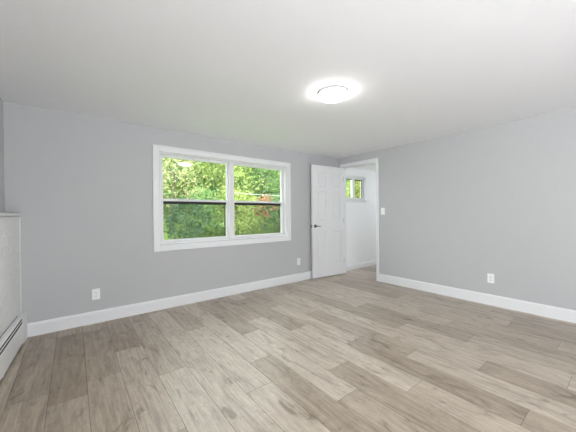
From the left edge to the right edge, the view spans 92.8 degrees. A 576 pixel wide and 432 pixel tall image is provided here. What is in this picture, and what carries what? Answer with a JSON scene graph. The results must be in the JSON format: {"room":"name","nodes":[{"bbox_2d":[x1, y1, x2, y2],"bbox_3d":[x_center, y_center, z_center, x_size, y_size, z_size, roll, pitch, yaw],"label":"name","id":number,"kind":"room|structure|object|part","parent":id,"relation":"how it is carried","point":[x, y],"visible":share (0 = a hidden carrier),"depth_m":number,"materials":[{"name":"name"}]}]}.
{"room":"empty room","nodes":[
{"label":"empty room","id":0,"kind":"room"},
{"bbox_2d":[0,98,4,212],"bbox_3d":[-0.949,0.062,0.005,0.140,2.270,6.157,-1,0,-35],"label":"wall","id":1,"kind":"structure","parent":0,"point":[2,189],"depth_m":2.51,"materials":[{"name":"grey paint"}]},
{"bbox_2d":[0,213,21,336],"bbox_3d":[-1.485,0.576,1.013,0.111,1.200,3.900,-1,0,-35],"label":"brick ledge","id":2,"kind":"object","parent":1,"relation":"attached to","point":[10,233],"visible":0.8,"depth_m":2.32,"materials":[{"name":"white paint"}]},
{"bbox_2d":[0,312,27,380],"bbox_3d":[-1.700,1.044,1.438,0.046,0.263,2.950,-1,0,-35],"label":"baseboard heater","id":3,"kind":"object","parent":2,"relation":"attached to","point":[15,335],"visible":1,"depth_m":2.21,"materials":[{"name":"white metal"}]},
{"bbox_2d":[3,101,375,322],"bbox_3d":[-0.035,0.022,4.726,7.980,2.270,0.170,-1,0,-38],"label":"wall","id":4,"kind":"structure","parent":0,"point":[81,186],"depth_m":3.09,"materials":[{"name":"grey paint"}]},
{"bbox_2d":[92,288,99,299],"bbox_3d":[-2.095,0.855,2.993,0.072,0.116,0.019,-1,0,-38],"label":"wall outlet","id":5,"kind":"object","parent":4,"relation":"attached to","point":[95,292],"visible":1,"depth_m":2.99,"materials":[{"name":"white plastic"}]},
{"bbox_2d":[27,271,311,336],"bbox_3d":[-0.755,1.083,4.044,4.500,0.132,0.016,-1,0,-38],"label":"baseboard","id":6,"kind":"structure","parent":4,"relation":"attached to","point":[77,320],"depth_m":3.31,"materials":[{"name":"white paint"}]},
{"bbox_2d":[152,144,290,251],"bbox_3d":[-0.853,-0.229,4.065,2.140,1.310,0.192,-1,0,-38],"label":"window","id":7,"kind":"structure","parent":4,"relation":"in","point":[158,151],"depth_m":3.97,"materials":[{"name":"white paint"}]},
{"bbox_3d":[-1.253,-0.483,3.759,0.924,0.577,0.028,-1,0,-38],"label":"sash","id":8,"kind":"part","parent":7,"relation":"part of","materials":[{"name":"white plastic"}]},
{"bbox_3d":[-1.261,-0.180,3.775,0.872,0.042,0.012,-1,0,-38],"label":"rail","id":9,"kind":"part","parent":7,"relation":"part of","materials":[{"name":"brown metal"}]},
{"bbox_3d":[-1.250,0.065,3.765,0.924,0.520,0.042,-1,0,-38],"label":"sash","id":10,"kind":"part","parent":7,"relation":"part of","materials":[{"name":"white plastic"}]},
{"bbox_3d":[-1.276,0.057,3.799,0.876,0.512,0.012,-1,0,-38],"label":"screen frame","id":11,"kind":"part","parent":7,"relation":"part of","materials":[{"name":"brown metal"}]},
{"bbox_3d":[-0.475,-0.191,4.390,0.880,0.042,0.012,-1,0,-38],"label":"rail","id":12,"kind":"part","parent":7,"relation":"part of","materials":[{"name":"brown metal"}]},
{"bbox_3d":[-0.467,-0.495,4.374,0.932,0.577,0.028,-1,0,-38],"label":"sash","id":13,"kind":"part","parent":7,"relation":"part of","materials":[{"name":"white plastic"}]},
{"bbox_3d":[-0.464,0.054,4.380,0.932,0.520,0.042,-1,0,-38],"label":"sash","id":14,"kind":"part","parent":7,"relation":"part of","materials":[{"name":"white plastic"}]},
{"bbox_3d":[-0.490,0.046,4.414,0.884,0.512,0.012,-1,0,-38],"label":"screen frame","id":15,"kind":"part","parent":7,"relation":"part of","materials":[{"name":"metal"}]},
{"bbox_2d":[346,175,368,202],"bbox_3d":[1.391,-0.565,5.820,0.883,0.566,0.145,-1,0,-38],"label":"window","id":16,"kind":"structure","parent":4,"relation":"in","point":[352,199],"depth_m":5.89,"materials":[{"name":"white paint"}]},
{"bbox_3d":[1.375,-0.579,5.864,0.715,0.520,0.055,-1,0,-38],"label":"frame","id":17,"kind":"part","parent":16,"relation":"part of","materials":[{"name":"white plastic"}]},
{"bbox_3d":[1.427,-0.294,5.779,0.883,0.024,0.037,-1,0,-38],"label":"sill","id":18,"kind":"part","parent":16,"relation":"part of","materials":[{"name":"white paint"}]},
{"bbox_2d":[347,260,375,270],"bbox_3d":[2.066,1.057,6.289,2.490,0.100,0.016,-1,0,-38],"label":"baseboard","id":19,"kind":"structure","parent":4,"relation":"attached to","point":[370,263],"depth_m":5.90,"materials":[{"name":"white paint"}]},
{"bbox_2d":[0,0,575,158],"bbox_3d":[0.739,-1.222,1.345,5.660,0.250,6.890,-1,0,-38],"label":"ceiling","id":20,"kind":"structure","parent":0,"point":[254,72],"depth_m":1.98,"materials":[{"name":"white paint"}]},
{"bbox_2d":[318,85,347,102],"bbox_3d":[0.400,-1.073,2.438,0.264,0.057,0.264,-1,0,-38],"label":"ceiling light","id":21,"kind":"object","parent":20,"relation":"attached to","point":[334,93],"visible":1,"depth_m":2.37,"materials":[{"name":"white"}]},
{"bbox_2d":[0,265,575,431],"bbox_3d":[1.819,1.147,2.265,7.960,0.020,6.050,-1,0,-38],"label":"floor","id":22,"kind":"structure","parent":0,"point":[351,351],"depth_m":2.08,"materials":[{"name":"grey wood"}]},
{"bbox_2d":[353,164,375,171],"bbox_3d":[2.530,-1.204,5.889,2.800,0.382,1.940,-1,0,-38],"label":"ceiling","id":23,"kind":"structure","parent":0,"point":[372,167],"depth_m":5.67,"materials":[{"name":"white paint"}]},
{"bbox_2d":[338,108,575,309],"bbox_3d":[2.881,0.046,3.109,0.100,2.350,6.030,-1,0,-38],"label":"wall","id":24,"kind":"structure","parent":0,"point":[499,200],"depth_m":3.46,"materials":[{"name":"grey paint"}]},
{"bbox_2d":[340,158,378,280],"bbox_3d":[1.337,0.060,5.077,0.125,2.124,0.852,-1,0,-38],"label":"door frame","id":25,"kind":"structure","parent":24,"relation":"attached to","point":[374,160],"depth_m":4.91,"materials":[{"name":"white paint"}]},
{"bbox_2d":[311,165,343,278],"bbox_3d":[0.748,0.097,5.100,0.785,2.036,0.110,-1,0,-34],"label":"door","id":26,"kind":"structure","parent":25,"relation":"attached to","point":[327,220],"depth_m":5.07,"materials":[{"name":"white paint"}]},
{"bbox_2d":[379,274,575,322],"bbox_3d":[3.135,1.055,2.709,0.016,0.132,5.088,-1,0,-38],"label":"baseboard","id":27,"kind":"structure","parent":24,"relation":"attached to","point":[563,314],"depth_m":3.46,"materials":[{"name":"white paint"}]},
{"bbox_2d":[487,273,493,282],"bbox_3d":[2.550,0.786,3.450,0.019,0.116,0.072,-1,0,-38],"label":"wall outlet","id":28,"kind":"object","parent":24,"relation":"attached to","point":[490,277],"visible":1,"depth_m":3.45,"materials":[{"name":"white plastic"}]},
{"label":"outside","id":29,"kind":"structure","parent":0,"visible":0},
{"bbox_2d":[163,158,359,239],"bbox_3d":[-6.205,-10.973,24.175,56.000,25.283,38.000,-1,0,-38],"label":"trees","id":30,"kind":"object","parent":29,"point":[271,230],"depth_m":15.64,"materials":[{"name":"green plant"}]},
{"bbox_2d":[163,158,207,231],"bbox_3d":[-5.282,-1.526,12.486,3.049,4.543,3.048,-1,0,-8],"label":"leafy tree","id":31,"kind":"object","parent":30,"relation":"on","point":[175,160],"visible":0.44,"depth_m":12.61,"materials":[{"name":"green plant"}]},
{"bbox_2d":[163,157,208,211],"bbox_3d":[-8.456,-4.255,15.505,7.492,8.799,7.729,-1,0,-38],"label":"leafy tree","id":32,"kind":"object","parent":30,"relation":"on","point":[166,192],"visible":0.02,"depth_m":15.13,"materials":[{"name":"green plant"}]},
{"bbox_2d":[163,187,217,238],"bbox_3d":[-3.929,-0.025,10.836,2.264,2.230,1.936,-1,0,-20],"label":"leafy shrub","id":33,"kind":"object","parent":30,"relation":"on","point":[175,207],"visible":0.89,"depth_m":10.73,"materials":[{"name":"green plant"}]},
{"bbox_2d":[173,179,225,236],"bbox_3d":[-3.729,-0.344,12.312,2.617,2.470,2.515,0,0,15],"label":"leafy shrub","id":34,"kind":"object","parent":30,"relation":"on","point":[205,196],"visible":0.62,"depth_m":11.93,"materials":[{"name":"green plant"}]},
{"bbox_2d":[163,158,239,212],"bbox_3d":[-6.540,-4.833,17.442,8.366,9.320,8.419,-1,0,-38],"label":"leafy tree","id":35,"kind":"object","parent":30,"relation":"on","point":[201,179],"visible":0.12,"depth_m":16.90,"materials":[{"name":"green plant"}]},
{"bbox_2d":[194,163,264,209],"bbox_3d":[-3.181,-2.692,15.579,3.816,6.508,3.568,0,0,22],"label":"leafy tree","id":36,"kind":"object","parent":30,"relation":"on","point":[220,170],"visible":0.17,"depth_m":15.54,"materials":[{"name":"green plant"}]},
{"bbox_2d":[188,161,277,213],"bbox_3d":[-4.003,-4.189,18.773,6.896,8.524,7.801,-1,0,-13],"label":"leafy tree","id":37,"kind":"object","parent":30,"relation":"on","point":[200,172],"visible":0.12,"depth_m":17.92,"materials":[{"name":"green plant"}]},
{"bbox_2d":[210,182,263,234],"bbox_3d":[-2.524,-0.299,12.819,2.755,2.456,2.682,-1,0,-5],"label":"leafy shrub","id":38,"kind":"object","parent":30,"relation":"on","point":[243,222],"visible":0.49,"depth_m":12.65,"materials":[{"name":"green plant"}]},
{"bbox_2d":[234,189,272,231],"bbox_3d":[-2.174,-0.272,13.948,2.330,2.253,2.411,-1,0,-38],"label":"leafy shrub","id":39,"kind":"object","parent":30,"relation":"on","point":[248,191],"visible":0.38,"depth_m":13.96,"materials":[{"name":"green plant"}]},
{"bbox_2d":[235,167,279,215],"bbox_3d":[-1.914,-4.557,20.682,7.067,9.103,6.860,-1,0,-38],"label":"leafy tree","id":40,"kind":"object","parent":30,"relation":"on","point":[278,192],"visible":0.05,"depth_m":20.31,"materials":[{"name":"green plant"}]},
{"bbox_2d":[239,166,279,226],"bbox_3d":[-1.499,-2.619,16.785,3.348,6.649,3.553,-1,0,-22],"label":"leafy tree","id":41,"kind":"object","parent":30,"relation":"on","point":[271,189],"visible":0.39,"depth_m":16.59,"materials":[{"name":"green plant"}]},
{"bbox_2d":[249,170,279,198],"bbox_3d":[-0.217,-4.864,22.931,8.366,9.156,6.799,-1,0,-38],"label":"leafy tree","id":42,"kind":"object","parent":30,"relation":"on","point":[278,170],"visible":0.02,"depth_m":22.14,"materials":[{"name":"green plant"}]},
{"bbox_2d":[252,191,279,232],"bbox_3d":[-0.772,-0.206,14.972,2.583,2.379,2.177,-1,0,-3],"label":"leafy shrub","id":43,"kind":"object","parent":30,"relation":"on","point":[275,212],"visible":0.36,"depth_m":14.93,"materials":[{"name":"green plant"}]},
{"bbox_2d":[254,193,277,233],"bbox_3d":[-1.057,-0.058,13.797,1.372,2.194,1.074,-1,0,5],"label":"leafy shrub","id":44,"kind":"object","parent":30,"relation":"on","point":[264,198],"visible":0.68,"depth_m":13.78,"materials":[{"name":"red plant"}]},
{"bbox_2d":[346,179,359,197],"bbox_3d":[3.319,-2.129,17.595,3.242,5.841,3.126,-1,0,-38],"label":"leafy tree","id":45,"kind":"object","parent":30,"relation":"on","point":[348,180],"visible":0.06,"depth_m":17.24,"materials":[{"name":"green plant"}]},
{"bbox_2d":[349,180,359,197],"bbox_3d":[5.294,-1.915,18.420,3.248,5.705,3.177,-1,0,-38],"label":"leafy tree","id":46,"kind":"object","parent":30,"relation":"on","point":[357,191],"visible":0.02,"depth_m":18.14,"materials":[{"name":"green plant"}]}
]}

